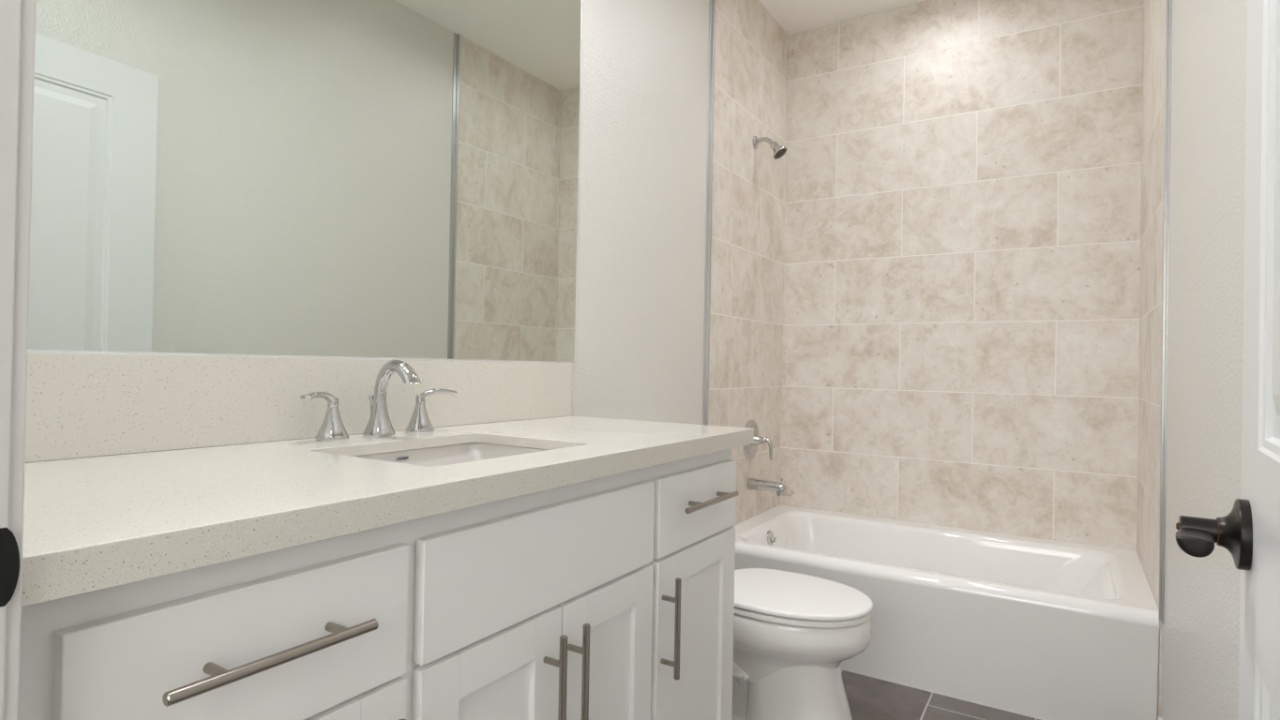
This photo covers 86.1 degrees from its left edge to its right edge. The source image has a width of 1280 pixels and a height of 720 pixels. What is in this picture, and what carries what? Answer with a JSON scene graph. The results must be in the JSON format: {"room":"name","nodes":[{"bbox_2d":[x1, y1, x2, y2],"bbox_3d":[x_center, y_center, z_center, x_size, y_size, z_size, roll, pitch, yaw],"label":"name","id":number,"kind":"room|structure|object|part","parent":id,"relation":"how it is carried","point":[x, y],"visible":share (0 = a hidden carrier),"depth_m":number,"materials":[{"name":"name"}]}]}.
{"room":"bathroom","nodes":[
{"label":"bathroom","id":0,"kind":"room"},
{"bbox_2d":[572,0,709,424],"bbox_3d":[-0.432,-0.300,1.830,0.120,2.885,2.502,1,0,32],"label":"wall","id":1,"kind":"structure","parent":0,"point":[644,89],"depth_m":2.41,"materials":[{"name":"white paint"}]},
{"bbox_2d":[25,352,572,462],"bbox_3d":[-0.594,0.076,1.445,0.019,0.157,1.444,1,0,32],"label":"backsplash","id":2,"kind":"structure","parent":1,"relation":"attached to","point":[79,405],"depth_m":1.22,"materials":[{"name":"stone"}]},
{"bbox_2d":[27,0,582,362],"bbox_3d":[-0.578,-0.652,1.468,0.008,1.302,1.477,1,0,32],"label":"wall mirror","id":3,"kind":"object","parent":1,"relation":"attached to","point":[335,179],"visible":0.99,"depth_m":1.35,"materials":[{"name":"silver mirror"}]},
{"bbox_2d":[707,0,787,527],"bbox_3d":[0.466,-0.274,3.255,0.126,2.885,0.868,1,0,32],"label":"tiled wall","id":4,"kind":"structure","parent":0,"point":[751,46],"depth_m":3.19,"materials":[{"name":"tile"}]},
{"bbox_2d":[702,0,715,424],"bbox_3d":[0.283,-0.480,2.844,0.012,2.485,0.038,1,0,32],"label":"trim","id":5,"kind":"structure","parent":4,"relation":"attached to","point":[712,7],"depth_m":2.84,"materials":[{"name":"grey metal"}]},
{"bbox_2d":[742,420,772,460],"bbox_3d":[0.570,0.376,3.212,0.111,0.186,0.186,1,0,32],"label":"shower valve","id":6,"kind":"object","parent":4,"relation":"attached to","point":[749,450],"visible":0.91,"depth_m":3.21,"materials":[{"name":"silver metal"}]},
{"bbox_3d":[0.545,0.375,3.227,0.054,0.186,0.186,1,0,32],"label":"valve plate","id":7,"kind":"part","parent":6,"relation":"part of","materials":[{"name":"silver metal"}]},
{"bbox_3d":[0.590,0.412,3.199,0.061,0.106,0.033,1,0,32],"label":"lever handle","id":8,"kind":"part","parent":6,"relation":"part of","materials":[{"name":"silver metal"}]},
{"bbox_2d":[746,478,786,496],"bbox_3d":[0.593,0.584,3.188,0.182,0.081,0.062,1,0,32],"label":"tub spout","id":9,"kind":"object","parent":4,"relation":"attached to","point":[753,484],"visible":1,"depth_m":3.17,"materials":[{"name":"silver metal"}]},
{"bbox_2d":[752,135,787,159],"bbox_3d":[0.611,-0.998,3.206,0.156,0.123,0.077,1,0,32],"label":"shower","id":10,"kind":"object","parent":4,"relation":"attached to","point":[778,151],"visible":1,"depth_m":3.19,"materials":[{"name":"silver metal"}]},
{"bbox_3d":[0.588,-1.023,3.221,0.099,0.052,0.021,1,0,32],"label":"arm","id":11,"kind":"part","parent":10,"relation":"part of","materials":[{"name":"silver metal"}]},
{"bbox_3d":[0.651,-0.959,3.180,0.054,0.042,0.066,1,0,32],"label":"nozzle plate","id":12,"kind":"part","parent":10,"relation":"part of","materials":[{"name":"grey metal"}]},
{"bbox_2d":[759,0,924,34],"bbox_3d":[0.235,-1.786,1.148,3.000,0.100,4.970,1,0,32],"label":"ceiling","id":13,"kind":"structure","parent":0,"point":[793,16],"depth_m":3.35,"materials":[{"name":"white paint"}]},
{"bbox_2d":[841,669,1039,719],"bbox_3d":[0.181,1.199,1.127,3.000,0.100,4.970,1,0,32],"label":"floor","id":14,"kind":"structure","parent":0,"point":[868,698],"depth_m":2.33,"materials":[{"name":"tile"}]},
{"bbox_2d":[18,448,738,719],"bbox_3d":[-0.360,0.668,1.266,0.616,0.942,1.409,1,0,32],"label":"vanity cabinet","id":15,"kind":"object","parent":14,"relation":"on","point":[610,597],"visible":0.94,"depth_m":0.93,"materials":[{"name":"white paint"}]},
{"bbox_3d":[-0.394,0.312,0.721,0.018,0.162,0.352,1,0,32],"label":"drawer","id":16,"kind":"part","parent":15,"relation":"part of","materials":[{"name":"white paint"}]},
{"bbox_3d":[-0.372,0.299,0.700,0.043,0.012,0.215,1,0,32],"label":"handle","id":17,"kind":"part","parent":15,"relation":"part of","materials":[{"name":"silver metal"}]},
{"bbox_3d":[-0.401,0.705,0.719,0.018,0.610,0.352,1,0,32],"label":"door","id":18,"kind":"part","parent":15,"relation":"part of","materials":[{"name":"white paint"}]},
{"bbox_2d":[21,415,753,606],"bbox_3d":[-0.348,0.177,1.290,0.603,0.038,1.445,1,0,32],"label":"countertop","id":19,"kind":"structure","parent":15,"relation":"on","point":[92,523],"depth_m":0.85,"materials":[{"name":"stone"}]},
{"bbox_2d":[300,359,457,441],"bbox_3d":[-0.501,0.078,1.390,0.146,0.158,0.368,1,0,32],"label":"sink faucet","id":20,"kind":"object","parent":19,"relation":"on","point":[332,429],"visible":1,"depth_m":1.39,"materials":[{"name":"silver metal"}]},
{"bbox_3d":[-0.598,0.075,1.288,0.026,0.032,0.093,1,0,14],"label":"lever","id":21,"kind":"part","parent":20,"relation":"part of","materials":[{"name":"silver metal"}]},
{"bbox_3d":[-0.593,0.123,1.323,0.061,0.063,0.061,1,0,32],"label":"handle","id":22,"kind":"part","parent":20,"relation":"part of","materials":[{"name":"silver metal"}]},
{"bbox_3d":[-0.557,0.098,1.421,0.010,0.055,0.010,1,0,32],"label":"lift rod","id":23,"kind":"part","parent":20,"relation":"part of","materials":[{"name":"silver metal"}]},
{"bbox_3d":[-0.500,0.078,1.391,0.146,0.158,0.063,1,0,32],"label":"spout","id":24,"kind":"part","parent":20,"relation":"part of","materials":[{"name":"silver metal"}]},
{"bbox_3d":[-0.481,0.126,1.501,0.061,0.063,0.061,1,0,32],"label":"handle","id":25,"kind":"part","parent":20,"relation":"part of","materials":[{"name":"silver metal"}]},
{"bbox_3d":[-0.451,0.079,1.522,0.093,0.032,0.026,1,-1,-40],"label":"lever","id":26,"kind":"part","parent":20,"relation":"part of","materials":[{"name":"silver metal"}]},
{"bbox_2d":[354,442,548,466],"bbox_3d":[-0.335,0.259,1.257,0.362,0.158,0.445,1,0,32],"label":"sink basin","id":27,"kind":"object","parent":19,"relation":"in","point":[461,453],"visible":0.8,"depth_m":1.44,"materials":[{"name":"white ceramic"}]},
{"bbox_3d":[-0.218,0.710,1.010,0.018,0.610,0.289,1,0,32],"label":"door","id":28,"kind":"part","parent":15,"relation":"part of","materials":[{"name":"white paint"}]},
{"bbox_3d":[-0.135,0.535,1.083,0.043,0.204,0.012,1,0,32],"label":"handle","id":29,"kind":"part","parent":15,"relation":"part of","materials":[{"name":"silver metal"}]},
{"bbox_3d":[-0.103,0.536,1.134,0.043,0.204,0.012,1,0,32],"label":"handle","id":30,"kind":"part","parent":15,"relation":"part of","materials":[{"name":"silver metal"}]},
{"bbox_3d":[-0.063,0.715,1.258,0.018,0.610,0.290,1,0,32],"label":"door","id":31,"kind":"part","parent":15,"relation":"part of","materials":[{"name":"white paint"}]},
{"bbox_3d":[0.063,0.545,1.398,0.043,0.203,0.012,1,0,32],"label":"handle","id":32,"kind":"part","parent":15,"relation":"part of","materials":[{"name":"silver metal"}]},
{"bbox_3d":[0.125,0.720,1.557,0.018,0.610,0.376,1,0,32],"label":"door","id":33,"kind":"part","parent":15,"relation":"part of","materials":[{"name":"white paint"}]},
{"bbox_3d":[0.132,0.328,1.560,0.018,0.162,0.376,1,0,32],"label":"drawer","id":34,"kind":"part","parent":15,"relation":"part of","materials":[{"name":"white paint"}]},
{"bbox_3d":[0.150,0.315,1.532,0.043,0.012,0.247,1,0,32],"label":"handle","id":35,"kind":"part","parent":15,"relation":"part of","materials":[{"name":"silver metal"}]},
{"bbox_2d":[731,568,873,719],"bbox_3d":[0.324,0.764,2.170,0.796,0.790,0.420,1,0,32],"label":"toilet","id":36,"kind":"object","parent":14,"relation":"on","point":[793,632],"visible":0.48,"depth_m":1.97,"materials":[{"name":"white ceramic"}]},
{"bbox_3d":[0.455,0.731,2.089,0.481,0.017,0.380,1,0,32],"label":"seat","id":37,"kind":"part","parent":36,"relation":"part of","materials":[{"name":"white plastic"}]},
{"bbox_3d":[0.457,0.709,2.088,0.485,0.020,0.386,1,0,32],"label":"lid","id":38,"kind":"part","parent":36,"relation":"part of","materials":[{"name":"white plastic"}]},
{"bbox_2d":[732,505,1159,719],"bbox_3d":[1.138,0.968,2.813,1.511,0.420,0.864,1,0,32],"label":"bathtub","id":39,"kind":"object","parent":14,"relation":"on","point":[1038,628],"visible":0.76,"depth_m":2.40,"materials":[{"name":"white ceramic"}]},
{"bbox_3d":[0.592,0.817,3.135,0.029,0.074,0.073,1,0,32],"label":"overflow plate","id":40,"kind":"part","parent":39,"relation":"part of","materials":[{"name":"silver metal"}]},
{"bbox_2d":[780,0,1144,551],"bbox_3d":[1.422,-0.256,3.239,1.764,2.885,0.120,1,0,32],"label":"wall","id":41,"kind":"structure","parent":0,"point":[960,349],"depth_m":3.12,"materials":[{"name":"tile"}]},
{"bbox_2d":[1136,0,1166,717],"bbox_3d":[1.853,-0.255,2.385,0.126,2.885,0.868,1,0,32],"label":"tiled wall","id":42,"kind":"structure","parent":0,"point":[1154,11],"depth_m":2.37,"materials":[{"name":"stone"}]},
{"bbox_2d":[1158,0,1172,623],"bbox_3d":[1.566,-0.465,2.039,0.012,2.480,0.038,1,0,32],"label":"trim","id":43,"kind":"structure","parent":42,"relation":"attached to","point":[1168,16],"depth_m":2.04,"materials":[{"name":"grey metal"}]},
{"bbox_2d":[1161,0,1247,719],"bbox_3d":[0.960,-0.281,0.956,0.120,2.885,2.502,1,0,32],"label":"wall","id":44,"kind":"structure","parent":0,"point":[1200,657],"depth_m":1.46,"materials":[{"name":"white paint"}]},
{"bbox_3d":[-0.369,-0.309,0.384,1.524,2.885,0.120,1,0,32],"label":"wall","id":45,"kind":"structure","parent":0,"visible":0},
{"bbox_2d":[0,0,36,719],"bbox_3d":[-0.153,0.029,0.233,0.977,2.215,0.154,1,0,32],"label":"trim","id":46,"kind":"structure","parent":45,"relation":"attached to","point":[17,17],"depth_m":0.51,"materials":[{"name":"white paint"}]},
{"bbox_3d":[-0.482,0.153,0.490,0.002,0.058,0.058,1,0,32],"label":"strike plate","id":47,"kind":"part","parent":46,"relation":"part of","materials":[{"name":"black metal"}]},
{"bbox_2d":[1175,0,1279,719],"bbox_3d":[0.497,0.081,0.489,0.114,2.113,0.900,1,0,32],"label":"door","id":48,"kind":"structure","parent":45,"relation":"in","point":[1250,532],"depth_m":0.75,"materials":[{"name":"white paint"}]},
{"bbox_3d":[0.701,0.205,0.811,0.028,0.082,0.082,1,-1,36],"label":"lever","id":49,"kind":"part","parent":48,"relation":"part of","materials":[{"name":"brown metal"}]}
]}

